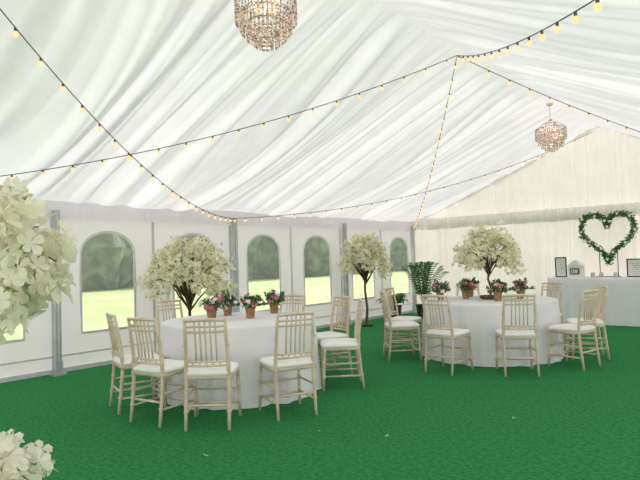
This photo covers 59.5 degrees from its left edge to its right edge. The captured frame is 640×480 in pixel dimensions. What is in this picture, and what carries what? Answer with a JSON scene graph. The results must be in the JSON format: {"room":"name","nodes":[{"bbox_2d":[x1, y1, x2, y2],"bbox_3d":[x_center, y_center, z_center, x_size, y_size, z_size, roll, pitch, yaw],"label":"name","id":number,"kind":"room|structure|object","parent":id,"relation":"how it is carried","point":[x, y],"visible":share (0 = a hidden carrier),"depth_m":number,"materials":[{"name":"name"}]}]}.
{"room":"event hall","nodes":[
{"label":"event hall","id":0,"kind":"room"},
{"bbox_2d":[0,219,412,382],"bbox_3d":[-2.502,0.614,8.423,0.030,2.270,15.040,-3,-3,41],"label":"wall","id":1,"kind":"structure","parent":0,"point":[31,356],"depth_m":8.39,"materials":[{"name":"fabric"}]},
{"bbox_2d":[0,0,639,221],"bbox_3d":[0.731,-1.482,5.643,8.756,1.731,15.010,-3,-3,41],"label":"ceiling","id":2,"kind":"structure","parent":0,"point":[154,74],"depth_m":6.30,"materials":[{"name":"fabric"}]},
{"bbox_2d":[30,200,411,230],"bbox_3d":[-2.519,-0.384,8.350,0.028,0.240,14.860,-3,-3,41],"label":"valance","id":3,"kind":"object","parent":2,"relation":"attached to","point":[68,210],"visible":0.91,"depth_m":9.00,"materials":[{"name":"fabric"}]},
{"bbox_2d":[234,0,297,51],"bbox_3d":[-0.423,-1.883,4.352,0.495,0.839,0.496,-3,-3,41],"label":"crystal chandelier","id":4,"kind":"object","parent":2,"relation":"hanging from","point":[290,10],"visible":1,"depth_m":4.27,"materials":[{"name":"clear glass"}]},
{"bbox_2d":[0,0,639,227],"bbox_3d":[1.660,-1.350,6.631,8.447,1.788,11.726,-3,-3,41],"label":"festoon lights","id":5,"kind":"object","parent":2,"relation":"hanging from","point":[598,6],"visible":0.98,"depth_m":5.94},
{"bbox_2d":[535,103,566,152],"bbox_3d":[3.799,-1.850,9.228,0.495,0.819,0.496,-3,-3,41],"label":"crystal chandelier","id":6,"kind":"object","parent":2,"relation":"hanging from","point":[561,138],"visible":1,"depth_m":9.14,"materials":[{"name":"clear glass"}]},
{"bbox_2d":[0,313,639,479],"bbox_3d":[0.826,1.550,5.542,8.740,0.001,15.020,-3,-3,41],"label":"floor","id":7,"kind":"structure","parent":0,"point":[569,422],"depth_m":4.64,"materials":[{"name":"green carpet"}]},
{"bbox_2d":[0,176,77,479],"bbox_3d":[-1.290,0.609,1.979,0.862,1.762,0.864,-3,-3,41],"label":"blossom tree","id":8,"kind":"object","parent":7,"relation":"on","point":[29,277],"visible":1,"depth_m":1.97,"materials":[{"name":"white plant"}]},
{"bbox_2d":[48,210,66,376],"bbox_3d":[-3.394,0.674,7.220,0.170,2.120,0.170,-3,-3,41],"label":"tent pole","id":9,"kind":"object","parent":7,"relation":"on","point":[57,363],"visible":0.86,"depth_m":7.17,"materials":[{"name":"metal"}]},
{"bbox_2d":[106,312,163,414],"bbox_3d":[-1.809,1.163,5.468,0.495,0.930,0.440,0,-2,-32],"label":"banquet chair","id":10,"kind":"object","parent":7,"relation":"on","point":[122,361],"visible":0.75,"depth_m":5.33,"materials":[{"name":"brown wood"}]},
{"bbox_2d":[127,317,198,427],"bbox_3d":[-1.422,1.135,5.022,0.440,0.930,0.495,-3,-2,31],"label":"banquet chair","id":11,"kind":"object","parent":7,"relation":"on","point":[161,368],"visible":0.87,"depth_m":4.88,"materials":[{"name":"brown wood"}]},
{"bbox_2d":[155,299,183,353],"bbox_3d":[-1.744,1.211,6.913,0.495,0.930,0.440,-4,-3,43],"label":"banquet chair","id":12,"kind":"object","parent":7,"relation":"on","point":[179,300],"visible":0.21,"depth_m":7.05,"materials":[{"name":"brown wood"}]},
{"bbox_2d":[182,318,241,431],"bbox_3d":[-0.935,1.114,4.822,0.440,0.930,0.495,-2,-2,1],"label":"banquet chair","id":13,"kind":"object","parent":7,"relation":"on","point":[216,369],"visible":1,"depth_m":4.64,"materials":[{"name":"brown wood"}]},
{"bbox_2d":[231,218,239,311],"bbox_3d":[-1.430,0.694,9.488,0.170,2.120,0.170,-3,-3,41],"label":"tent pole","id":14,"kind":"object","parent":7,"relation":"on","point":[234,230],"visible":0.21,"depth_m":9.47,"materials":[{"name":"metal"}]},
{"bbox_2d":[157,311,321,409],"bbox_3d":[-0.862,1.236,6.099,1.750,0.758,1.747,-3,-3,41],"label":"round banquet table","id":15,"kind":"object","parent":7,"relation":"on","point":[250,340],"visible":0.64,"depth_m":5.38,"materials":[{"name":"fabric"}]},
{"bbox_2d":[135,235,237,315],"bbox_3d":[-1.858,0.813,7.758,1.415,1.793,1.417,-4,-3,44],"label":"blossom tree","id":16,"kind":"object","parent":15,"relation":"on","point":[189,280],"visible":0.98,"depth_m":7.54,"materials":[{"name":"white plant"}]},
{"bbox_2d":[198,292,227,317],"bbox_3d":[-1.157,0.709,6.047,0.315,0.308,0.283,-2,-2,18],"label":"potted flowers","id":17,"kind":"object","parent":15,"relation":"on","point":[215,302],"visible":0.98,"depth_m":5.98,"materials":[{"name":"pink plant"}]},
{"bbox_2d":[220,290,237,315],"bbox_3d":[-1.093,0.723,6.512,0.286,0.308,0.291,-1,-2,-9],"label":"potted flowers","id":18,"kind":"object","parent":15,"relation":"on","point":[226,298],"visible":0.81,"depth_m":6.47,"materials":[{"name":"green plant"}]},
{"bbox_2d":[236,293,264,317],"bbox_3d":[-0.768,0.715,6.142,0.314,0.279,0.303,-3,-3,41],"label":"potted flowers","id":19,"kind":"object","parent":15,"relation":"on","point":[251,302],"visible":1,"depth_m":6.09,"materials":[{"name":"green plant"}]},
{"bbox_2d":[264,289,286,312],"bbox_3d":[-0.518,0.724,6.633,0.293,0.280,0.268,-3,-3,41],"label":"potted flowers","id":20,"kind":"object","parent":15,"relation":"on","point":[276,298],"visible":0.99,"depth_m":6.60,"materials":[{"name":"green plant"}]},
{"bbox_2d":[258,311,317,420],"bbox_3d":[-0.291,1.104,5.096,0.440,0.930,0.495,-1,-2,-25],"label":"banquet chair","id":21,"kind":"object","parent":7,"relation":"on","point":[282,362],"visible":1,"depth_m":4.95,"materials":[{"name":"brown wood"}]},
{"bbox_2d":[279,294,304,311],"bbox_3d":[-0.443,1.183,7.215,0.440,0.930,0.495,-3,-2,26],"label":"banquet chair","id":22,"kind":"object","parent":7,"relation":"on","point":[289,295],"visible":0.18,"depth_m":7.41,"materials":[{"name":"brown wood"}]},
{"bbox_2d":[316,296,352,374],"bbox_3d":[0.103,1.150,6.737,0.495,0.930,0.440,0,-2,-32],"label":"banquet chair","id":23,"kind":"object","parent":7,"relation":"on","point":[330,334],"visible":0.65,"depth_m":6.76,"materials":[{"name":"brown wood"}]},
{"bbox_2d":[320,299,364,390],"bbox_3d":[0.251,1.124,6.125,0.495,0.930,0.440,-2,-2,-2],"label":"banquet chair","id":24,"kind":"object","parent":7,"relation":"on","point":[334,344],"visible":1,"depth_m":5.94,"materials":[{"name":"brown wood"}]},
{"bbox_2d":[342,223,352,324],"bbox_3d":[0.540,0.714,11.763,0.170,2.120,0.170,-3,-3,41],"label":"tent pole","id":25,"kind":"object","parent":7,"relation":"on","point":[344,226],"visible":0.46,"depth_m":11.74,"materials":[{"name":"metal"}]},
{"bbox_2d":[335,232,394,326],"bbox_3d":[0.965,0.785,11.361,1.110,1.930,1.178,-3,-3,38],"label":"blossom tree","id":26,"kind":"object","parent":7,"relation":"on","point":[367,246],"visible":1,"depth_m":11.26,"materials":[{"name":"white plant"}]},
{"bbox_2d":[376,293,407,317],"bbox_3d":[1.617,1.460,12.307,0.657,0.603,0.797,-3,-3,41],"label":"potted palm","id":27,"kind":"object","parent":7,"relation":"on","point":[400,296],"visible":0.47,"depth_m":12.21,"materials":[{"name":"green plant"}]},
{"bbox_2d":[379,291,421,361],"bbox_3d":[1.082,1.151,7.632,0.495,0.930,0.440,-2,-2,-4],"label":"banquet chair","id":28,"kind":"object","parent":7,"relation":"on","point":[391,325],"visible":1,"depth_m":7.45,"materials":[{"name":"brown wood"}]},
{"bbox_2d":[383,287,422,353],"bbox_3d":[1.225,1.170,8.294,0.495,0.930,0.440,-3,-2,31],"label":"banquet chair","id":29,"kind":"object","parent":7,"relation":"on","point":[416,319],"visible":0.66,"depth_m":8.33,"materials":[{"name":"brown wood"}]},
{"bbox_2d":[410,227,416,312],"bbox_3d":[2.308,0.732,13.804,0.170,2.120,0.170,-3,-3,41],"label":"tent pole","id":30,"kind":"object","parent":7,"relation":"on","point":[412,233],"visible":0.66,"depth_m":13.78,"materials":[{"name":"metal"}]},
{"bbox_2d":[402,261,449,318],"bbox_3d":[2.370,1.109,12.501,0.959,1.274,0.926,-3,-3,41],"label":"potted palm","id":31,"kind":"object","parent":7,"relation":"on","point":[423,290],"visible":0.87,"depth_m":12.36,"materials":[{"name":"green plant"}]},
{"bbox_2d":[422,295,473,375],"bbox_3d":[1.510,1.107,6.710,0.440,0.930,0.495,-4,-3,44],"label":"banquet chair","id":32,"kind":"object","parent":7,"relation":"on","point":[451,333],"visible":1,"depth_m":6.60,"materials":[{"name":"brown wood"}]},
{"bbox_2d":[456,283,479,295],"bbox_3d":[2.414,1.158,8.975,0.440,0.930,0.495,-2,-2,6],"label":"banquet chair","id":33,"kind":"object","parent":7,"relation":"on","point":[457,290],"visible":0.03,"depth_m":9.17,"materials":[{"name":"brown wood"}]},
{"bbox_2d":[422,295,564,366],"bbox_3d":[2.366,1.197,7.746,1.866,0.758,1.897,-3,-3,41],"label":"round banquet table","id":34,"kind":"object","parent":7,"relation":"on","point":[482,318],"visible":0.57,"depth_m":6.95,"materials":[{"name":"fabric"}]},
{"bbox_2d":[428,279,450,299],"bbox_3d":[1.678,0.688,7.866,0.307,0.307,0.294,-1,-2,-12],"label":"potted flowers","id":35,"kind":"object","parent":34,"relation":"on","point":[443,286],"visible":0.98,"depth_m":7.82,"materials":[{"name":"green plant"}]},
{"bbox_2d":[456,278,474,298],"bbox_3d":[2.051,0.684,7.939,0.255,0.298,0.331,-2,-2,9],"label":"potted flowers","id":36,"kind":"object","parent":34,"relation":"on","point":[465,284],"visible":1,"depth_m":7.89,"materials":[{"name":"green plant"}]},
{"bbox_2d":[459,277,479,296],"bbox_3d":[2.220,0.692,8.290,0.300,0.295,0.328,-3,-3,41],"label":"potted flowers","id":37,"kind":"object","parent":34,"relation":"on","point":[473,280],"visible":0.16,"depth_m":8.25,"materials":[{"name":"green plant"}]},
{"bbox_2d":[451,224,526,299],"bbox_3d":[2.386,0.297,7.792,1.019,1.048,1.041,-3,-3,41],"label":"blossom tree","id":38,"kind":"object","parent":34,"relation":"on","point":[505,257],"visible":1,"depth_m":7.63,"materials":[{"name":"white plant"}]},
{"bbox_2d":[486,279,511,300],"bbox_3d":[2.363,0.654,7.423,0.340,0.303,0.304,-3,-3,41],"label":"potted flowers","id":39,"kind":"object","parent":34,"relation":"on","point":[496,285],"visible":1,"depth_m":7.37,"materials":[{"name":"green plant"}]},
{"bbox_2d":[510,277,534,298],"bbox_3d":[2.724,0.649,7.618,0.267,0.304,0.383,-1,-2,-23],"label":"potted flowers","id":40,"kind":"object","parent":34,"relation":"on","point":[520,287],"visible":0.97,"depth_m":7.57,"materials":[{"name":"green plant"}]},
{"bbox_2d":[495,294,539,376],"bbox_3d":[2.283,1.076,6.495,0.440,0.930,0.495,-2,-2,8],"label":"banquet chair","id":41,"kind":"object","parent":7,"relation":"on","point":[508,333],"visible":1,"depth_m":6.32,"materials":[{"name":"brown wood"}]},
{"bbox_2d":[541,282,564,343],"bbox_3d":[3.371,1.111,8.434,0.495,0.930,0.440,-1,-2,-30],"label":"banquet chair","id":42,"kind":"object","parent":7,"relation":"on","point":[543,283],"visible":0.28,"depth_m":8.50,"materials":[{"name":"brown wood"}]},
{"bbox_2d":[548,289,600,370],"bbox_3d":[3.080,1.062,6.779,0.440,0.930,0.495,0,-2,-36],"label":"banquet chair","id":43,"kind":"object","parent":7,"relation":"on","point":[578,329],"visible":1,"depth_m":6.68,"materials":[{"name":"brown wood"}]},
{"bbox_2d":[566,285,610,359],"bbox_3d":[3.515,1.069,7.349,0.495,0.930,0.440,-2,-2,15],"label":"banquet chair","id":44,"kind":"object","parent":7,"relation":"on","point":[600,323],"visible":0.76,"depth_m":7.23,"materials":[{"name":"brown wood"}]},
{"bbox_2d":[547,277,639,326],"bbox_3d":[5.721,1.131,10.423,2.784,0.875,0.614,-3,-3,41],"label":"table","id":45,"kind":"object","parent":7,"relation":"on","point":[623,297],"visible":0.66,"depth_m":10.37,"materials":[{"name":"fabric"}]},
{"bbox_2d":[555,257,566,276],"bbox_3d":[4.843,0.543,11.216,0.220,0.402,0.125,-3,-3,41],"label":"framed sign","id":46,"kind":"object","parent":45,"relation":"on","point":[560,262],"visible":0.99,"depth_m":11.17,"materials":[{"name":"white paper"}]},
{"bbox_2d":[567,260,584,277],"bbox_3d":[5.034,0.563,11.008,0.300,0.340,0.220,-3,-3,41],"label":"post box","id":47,"kind":"object","parent":45,"relation":"on","point":[576,269],"visible":0.98,"depth_m":10.93,"materials":[{"name":"white paint"}]},
{"bbox_2d":[578,210,638,276],"bbox_3d":[5.542,0.067,10.793,1.095,1.290,0.175,-3,-3,41],"label":"heart wreath","id":48,"kind":"object","parent":45,"relation":"on","point":[606,222],"visible":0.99,"depth_m":10.79,"materials":[{"name":"green plant"}]},
{"bbox_2d":[626,258,639,276],"bbox_3d":[5.863,0.512,10.333,0.340,0.342,0.125,-3,-3,41],"label":"framed sign","id":49,"kind":"object","parent":45,"relation":"on","point":[633,265],"visible":1,"depth_m":10.33,"materials":[{"name":"white paper"}]},
{"bbox_2d":[414,127,639,303],"bbox_3d":[5.632,-0.362,11.230,8.736,3.928,0.218,-3,-3,41],"label":"wall","id":50,"kind":"structure","parent":0,"point":[601,168],"depth_m":11.86,"materials":[{"name":"fabric"}]},
{"bbox_2d":[412,202,639,230],"bbox_3d":[5.530,-0.553,11.127,8.736,0.270,0.146,-3,-3,41],"label":"valance","id":51,"kind":"object","parent":50,"relation":"attached to","point":[562,214],"visible":0.94,"depth_m":12.07,"materials":[{"name":"fabric"}]},
{"label":"outside","id":52,"kind":"structure","parent":0,"visible":0},
{"bbox_2d":[3,271,408,340],"bbox_3d":[-12.294,2.611,23.854,130.000,0.001,160.000,-3,-3,41],"label":"ground","id":53,"kind":"structure","parent":52,"point":[119,302],"depth_m":22.99,"materials":[{"name":"green plant"}]},
{"bbox_2d":[82,233,407,291],"bbox_3d":[-8.545,-1.603,40.351,8.219,9.343,106.129,-3,-3,41],"label":"tree line","id":54,"kind":"object","parent":53,"relation":"on","point":[107,258],"visible":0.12,"depth_m":36.82,"materials":[{"name":"green plant"}]}
]}

